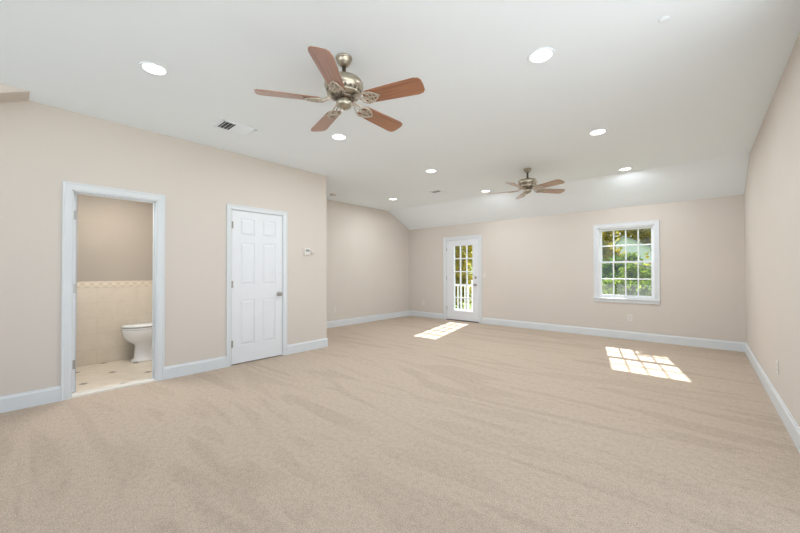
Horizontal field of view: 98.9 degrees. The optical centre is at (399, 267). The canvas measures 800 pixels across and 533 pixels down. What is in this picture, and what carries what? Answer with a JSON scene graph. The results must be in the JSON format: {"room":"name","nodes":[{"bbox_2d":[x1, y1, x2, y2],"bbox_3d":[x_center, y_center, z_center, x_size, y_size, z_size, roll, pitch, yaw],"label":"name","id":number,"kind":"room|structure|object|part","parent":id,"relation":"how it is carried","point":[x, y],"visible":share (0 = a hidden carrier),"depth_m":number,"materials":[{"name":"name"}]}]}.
{"room":"empty bonus room","nodes":[
{"label":"empty bonus room","id":0,"kind":"room"},
{"bbox_2d":[77,194,152,281],"bbox_3d":[-4.309,0.051,4.292,0.100,2.438,2.760,-1,-1,41],"label":"wall","id":1,"kind":"structure","parent":0,"point":[115,236],"depth_m":4.67,"materials":[{"name":"beige paint"}]},
{"bbox_2d":[76,286,151,366],"bbox_3d":[-3.782,0.760,3.823,1.299,1.008,2.560,-1,-1,41],"label":"wainscot","id":2,"kind":"structure","parent":1,"relation":"attached to","point":[101,312],"depth_m":4.60,"materials":[{"name":"beige tile"}]},
{"bbox_2d":[77,281,152,287],"bbox_3d":[-3.783,0.216,3.829,1.299,0.080,2.560,-1,-1,41],"label":"tile border","id":3,"kind":"object","parent":1,"relation":"attached to","point":[98,284],"depth_m":4.66,"materials":[{"name":"tile"}]},
{"bbox_2d":[0,101,326,395],"bbox_3d":[-3.216,-0.127,3.403,0.120,2.795,5.963,-1,-1,41],"label":"wall","id":4,"kind":"structure","parent":0,"point":[42,146],"depth_m":3.80,"materials":[{"name":"paint"}]},
{"bbox_2d":[0,83,29,102],"bbox_3d":[-4.123,-0.931,2.101,0.250,1.212,2.500,-1,-1,41],"label":"soffit","id":5,"kind":"structure","parent":4,"relation":"attached to","point":[8,93],"depth_m":2.94,"materials":[{"name":"paint"}]},
{"bbox_2d":[61,181,164,400],"bbox_3d":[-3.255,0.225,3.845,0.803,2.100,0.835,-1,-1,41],"label":"door frame","id":6,"kind":"structure","parent":4,"relation":"in","point":[70,190],"depth_m":3.44,"materials":[{"name":"white paint"}]},
{"bbox_2d":[0,338,327,412],"bbox_3d":[-3.108,1.199,3.406,0.016,0.142,5.829,-1,-1,41],"label":"baseboard","id":7,"kind":"structure","parent":4,"relation":"attached to","point":[12,402],"depth_m":3.93,"materials":[{"name":"white paint"}]},
{"bbox_2d":[226,204,286,366],"bbox_3d":[-1.978,0.229,4.755,0.188,2.107,0.858,-1,-1,41],"label":"door","id":8,"kind":"structure","parent":4,"relation":"in","point":[256,238],"depth_m":4.71,"materials":[{"name":"white paint"}]},
{"bbox_2d":[303,248,309,255],"bbox_3d":[-1.442,-0.248,5.311,0.029,0.116,0.124,-1,-1,41],"label":"thermostat","id":9,"kind":"object","parent":4,"relation":"attached to","point":[306,251],"visible":1,"depth_m":5.29,"materials":[{"name":"plastic"}]},
{"bbox_2d":[327,199,408,320],"bbox_3d":[-1.606,-0.096,7.519,0.150,2.815,5.773,-1,-1,41],"label":"wall","id":10,"kind":"structure","parent":0,"point":[368,248],"depth_m":8.25,"materials":[{"name":"paint"}]},
{"bbox_2d":[327,310,408,327],"bbox_3d":[-1.025,1.245,8.037,0.016,0.142,3.910,-1,-1,41],"label":"baseboard","id":11,"kind":"structure","parent":10,"relation":"attached to","point":[343,322],"depth_m":8.24,"materials":[{"name":"white paint"}]},
{"bbox_2d":[0,316,799,532],"bbox_3d":[-0.472,1.312,3.680,6.898,0.112,10.023,-1,-1,41],"label":"floor","id":12,"kind":"structure","parent":0,"point":[405,424],"depth_m":2.44,"materials":[{"name":"beige carpet"}]},
{"bbox_2d":[71,378,155,397],"bbox_3d":[-3.010,1.313,3.619,0.120,0.118,0.695,-1,-1,41],"label":"threshold","id":13,"kind":"object","parent":12,"relation":"on","point":[128,384],"visible":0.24,"depth_m":3.58,"materials":[{"name":"stone"}]},
{"bbox_2d":[121,322,151,361],"bbox_3d":[-3.488,0.843,4.792,0.424,0.861,0.664,-1,-1,41],"label":"toilet","id":14,"kind":"object","parent":12,"relation":"on","point":[139,335],"visible":0.31,"depth_m":4.62,"materials":[{"name":"white ceramic"}]},
{"bbox_3d":[-3.559,0.822,4.711,0.348,0.023,0.446,-1,-1,41],"label":"seat","id":15,"kind":"part","parent":14,"relation":"part of","materials":[{"name":"white ceramic"}]},
{"bbox_3d":[-3.555,0.786,4.715,0.350,0.034,0.459,-1,-1,41],"label":"lid","id":16,"kind":"part","parent":14,"relation":"part of","materials":[{"name":"white ceramic"}]},
{"bbox_2d":[0,0,799,229],"bbox_3d":[-0.411,-1.304,3.784,6.898,0.726,10.223,-1,-1,41],"label":"ceiling","id":17,"kind":"structure","parent":0,"point":[683,101],"depth_m":2.87,"materials":[{"name":"paint"}]},
{"bbox_2d":[139,61,168,75],"bbox_3d":[-1.899,-1.532,2.643,0.190,0.007,0.190,-1,-1,41],"label":"recessed light","id":18,"kind":"object","parent":17,"relation":"in","point":[152,68],"visible":1,"depth_m":2.63,"materials":[{"name":"glass"}]},
{"bbox_2d":[213,119,256,136],"bbox_3d":[-1.795,-1.518,3.735,0.260,0.012,0.360,-1,-1,41],"label":"ceiling vent","id":19,"kind":"object","parent":17,"relation":"in","point":[224,124],"visible":1,"depth_m":3.73,"materials":[{"name":"metal"}]},
{"bbox_2d":[331,134,346,140],"bbox_3d":[-0.712,-1.520,3.990,0.190,0.007,0.190,-1,-1,41],"label":"recessed light","id":20,"kind":"object","parent":17,"relation":"in","point":[340,137],"visible":1,"depth_m":4.00,"materials":[{"name":"paint"}]},
{"bbox_2d":[254,46,424,131],"bbox_3d":[-0.368,-1.347,2.494,1.130,0.388,1.184,0,-1,22],"label":"ceiling fan","id":21,"kind":"object","parent":17,"relation":"hanging from","point":[345,88],"visible":1,"depth_m":2.41,"materials":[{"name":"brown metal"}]},
{"bbox_3d":[-0.791,-1.216,2.418,0.442,0.042,0.145,0,-1,-14],"label":"blade","id":22,"kind":"part","parent":21,"relation":"part of","materials":[{"name":"brown wood"}]},
{"bbox_3d":[-0.616,-1.211,2.843,0.145,0.042,0.442,0,-1,-32],"label":"blade","id":23,"kind":"part","parent":21,"relation":"part of","materials":[{"name":"brown wood"}]},
{"bbox_3d":[-0.440,-1.219,2.120,0.145,0.042,0.442,0,-1,4],"label":"blade","id":24,"kind":"part","parent":21,"relation":"part of","materials":[{"name":"brown wood"}]},
{"bbox_3d":[-0.158,-1.213,2.808,0.145,0.042,0.442,-1,-1,40],"label":"blade","id":25,"kind":"part","parent":21,"relation":"part of","materials":[{"name":"brown wood"}]},
{"bbox_3d":[-0.049,-1.218,2.362,0.442,0.042,0.145,0,-1,22],"label":"blade","id":26,"kind":"part","parent":21,"relation":"part of","materials":[{"name":"brown wood"}]},
{"bbox_2d":[425,169,436,172],"bbox_3d":[0.485,-1.508,5.352,0.190,0.007,0.190,-1,-1,41],"label":"recessed light","id":27,"kind":"object","parent":17,"relation":"in","point":[428,170],"visible":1,"depth_m":5.36,"materials":[{"name":"paint"}]},
{"bbox_2d":[430,190,446,193],"bbox_3d":[0.753,-1.491,6.770,0.240,0.012,0.280,-1,-1,41],"label":"ceiling vent","id":28,"kind":"object","parent":17,"relation":"in","point":[435,191],"visible":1,"depth_m":6.78,"materials":[{"name":"metal"}]},
{"bbox_2d":[490,168,564,198],"bbox_3d":[2.003,-1.322,5.259,1.130,0.388,1.184,0,-1,-10],"label":"ceiling fan","id":29,"kind":"object","parent":17,"relation":"hanging from","point":[527,185],"visible":1,"depth_m":5.17,"materials":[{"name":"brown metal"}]},
{"bbox_3d":[1.684,-1.193,4.970,0.145,0.042,0.442,-1,-1,44],"label":"blade","id":30,"kind":"part","parent":29,"relation":"part of","materials":[{"name":"beige wood"}]},
{"bbox_3d":[2.139,-1.195,4.904,0.145,0.042,0.442,0,-1,-28],"label":"blade","id":31,"kind":"part","parent":29,"relation":"part of","materials":[{"name":"beige wood"}]},
{"bbox_3d":[2.342,-1.191,5.316,0.442,0.042,0.145,0,-1,-10],"label":"blade","id":32,"kind":"part","parent":29,"relation":"part of","materials":[{"name":"beige wood"}]},
{"bbox_2d":[527,47,554,63],"bbox_3d":[1.028,-1.540,2.492,0.190,0.007,0.190,-1,-1,41],"label":"recessed light","id":33,"kind":"object","parent":17,"relation":"in","point":[541,55],"visible":1,"depth_m":2.49,"materials":[{"name":"glass"}]},
{"bbox_2d":[588,129,607,135],"bbox_3d":[2.236,-1.528,3.867,0.190,0.007,0.190,-1,-1,41],"label":"recessed light","id":34,"kind":"object","parent":17,"relation":"in","point":[596,132],"visible":1,"depth_m":3.87,"materials":[{"name":"glass"}]},
{"bbox_2d":[618,167,632,170],"bbox_3d":[3.470,-1.515,5.271,0.190,0.007,0.190,-1,-1,41],"label":"recessed light","id":35,"kind":"object","parent":17,"relation":"in","point":[625,168],"visible":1,"depth_m":5.28,"materials":[{"name":"paint"}]},
{"bbox_2d":[658,16,669,22],"bbox_3d":[1.645,-1.545,2.131,0.058,0.007,0.058,-1,-1,41],"label":"cover plate","id":36,"kind":"object","parent":17,"relation":"attached to","point":[665,18],"visible":1,"depth_m":2.13,"materials":[{"name":"paint"}]},
{"bbox_2d":[409,195,745,342],"bbox_3d":[2.785,0.161,7.401,6.898,2.479,0.150,-1,-1,41],"label":"wall","id":37,"kind":"structure","parent":0,"point":[538,269],"depth_m":6.53,"materials":[{"name":"paint"}]},
{"bbox_2d":[443,235,481,322],"bbox_3d":[1.559,0.280,8.451,1.072,2.110,0.248,-1,-1,41],"label":"door","id":38,"kind":"structure","parent":37,"relation":"in","point":[449,243],"depth_m":8.42,"materials":[{"name":"white paint"}]},
{"bbox_2d":[409,310,744,351],"bbox_3d":[2.732,1.229,7.327,6.598,0.142,0.016,-1,-1,41],"label":"baseboard","id":39,"kind":"structure","parent":37,"relation":"attached to","point":[659,338],"depth_m":6.25,"materials":[{"name":"white paint"}]},
{"bbox_2d":[593,220,660,304],"bbox_3d":[4.108,-0.088,6.230,1.018,1.447,0.205,-1,-1,41],"label":"window","id":40,"kind":"structure","parent":37,"relation":"in","point":[653,224],"depth_m":6.18,"materials":[{"name":"white paint"}]},
{"bbox_3d":[4.105,0.215,6.223,0.834,0.670,0.035,-1,-1,41],"label":"sash","id":41,"kind":"part","parent":40,"relation":"part of","materials":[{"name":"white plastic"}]},
{"bbox_3d":[4.070,0.568,6.178,1.018,0.028,0.085,-1,-1,41],"label":"sill","id":42,"kind":"part","parent":40,"relation":"part of","materials":[{"name":"white paint"}]},
{"bbox_3d":[4.130,-0.407,6.260,0.834,0.641,0.035,-1,-1,41],"label":"sash","id":43,"kind":"part","parent":40,"relation":"part of","materials":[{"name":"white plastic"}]},
{"bbox_2d":[744,33,799,426],"bbox_3d":[2.060,-0.109,1.468,0.150,2.895,10.023,-1,-1,41],"label":"wall","id":44,"kind":"structure","parent":0,"point":[772,187],"depth_m":2.98,"materials":[{"name":"paint"}]},
{"bbox_2d":[745,343,799,452],"bbox_3d":[3.700,1.185,3.443,0.016,0.142,4.573,-1,-1,41],"label":"baseboard","id":45,"kind":"structure","parent":44,"relation":"attached to","point":[792,427],"depth_m":2.96,"materials":[{"name":"white paint"}]},
{"bbox_2d":[776,360,778,373],"bbox_3d":[3.327,0.875,3.017,0.009,0.116,0.072,-1,-1,41],"label":"wall outlet","id":46,"kind":"object","parent":44,"relation":"attached to","point":[777,361],"visible":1,"depth_m":3.00,"materials":[{"name":"white plastic"}]},
{"label":"outside","id":47,"kind":"structure","parent":0,"visible":0},
{"bbox_2d":[455,238,632,309],"bbox_3d":[0.566,-1.959,46.118,180.000,13.365,150.000,-1,-1,41],"label":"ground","id":48,"kind":"structure","parent":47,"point":[470,306],"depth_m":27.59,"materials":[{"name":"green plant"}]},
{"bbox_2d":[455,245,472,307],"bbox_3d":[2.527,0.511,17.189,5.410,6.975,4.207,-1,-1,41],"label":"tree","id":49,"kind":"object","parent":48,"relation":"on","point":[457,248],"visible":0.11,"depth_m":16.65,"materials":[{"name":"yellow plant"}]},
{"bbox_2d":[602,231,624,270],"bbox_3d":[12.845,-0.378,22.030,2.869,6.058,3.331,0,-1,1],"label":"tree","id":50,"kind":"object","parent":48,"relation":"on","point":[605,234],"visible":0.16,"depth_m":20.92,"materials":[{"name":"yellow plant"}]},
{"bbox_2d":[602,255,628,282],"bbox_3d":[9.463,1.460,15.891,2.437,4.119,1.694,-1,-1,41],"label":"shrub","id":51,"kind":"object","parent":48,"relation":"on","point":[606,268],"visible":0.15,"depth_m":15.61,"materials":[{"name":"green plant"}]},
{"bbox_2d":[602,252,650,295],"bbox_3d":[12.155,1.022,18.566,3.261,4.010,2.047,-1,-1,41],"label":"shrub","id":52,"kind":"object","parent":48,"relation":"on","point":[629,256],"visible":0.06,"depth_m":18.27,"materials":[{"name":"green plant"}]},
{"bbox_2d":[602,279,651,295],"bbox_3d":[7.606,2.191,11.532,2.635,3.741,1.648,-1,-1,41],"label":"shrub","id":53,"kind":"object","parent":48,"relation":"on","point":[607,287],"visible":0.48,"depth_m":11.34,"materials":[{"name":"green plant"}]},
{"bbox_2d":[608,228,650,245],"bbox_3d":[25.847,-5.559,38.351,10.168,11.048,7.668,-1,-1,41],"label":"tree","id":54,"kind":"object","parent":48,"relation":"on","point":[644,234],"visible":0.04,"depth_m":37.22,"materials":[{"name":"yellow plant"}]},
{"bbox_2d":[614,263,650,295],"bbox_3d":[9.043,1.818,12.839,1.757,4.069,2.009,0,-1,6],"label":"shrub","id":55,"kind":"object","parent":48,"relation":"on","point":[631,272],"visible":0.27,"depth_m":12.52,"materials":[{"name":"green plant"}]},
{"bbox_2d":[614,235,650,267],"bbox_3d":[20.480,-0.546,29.901,3.000,4.295,4.450,-1,-1,41],"label":"house","id":56,"kind":"structure","parent":48,"relation":"on","point":[643,249],"depth_m":28.23,"materials":[{"name":"white"}]},
{"bbox_3d":[2.509,2.875,9.141,4.850,2.890,2.117,-1,-1,41],"label":"deck","id":57,"kind":"object","parent":48,"relation":"on","visible":0},
{"bbox_2d":[455,280,472,310],"bbox_3d":[2.467,0.906,9.173,4.760,1.050,2.090,-1,-1,41],"label":"deck railing","id":58,"kind":"object","parent":57,"relation":"on","point":[464,309],"visible":0.07,"depth_m":10.83,"materials":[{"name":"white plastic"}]}
]}

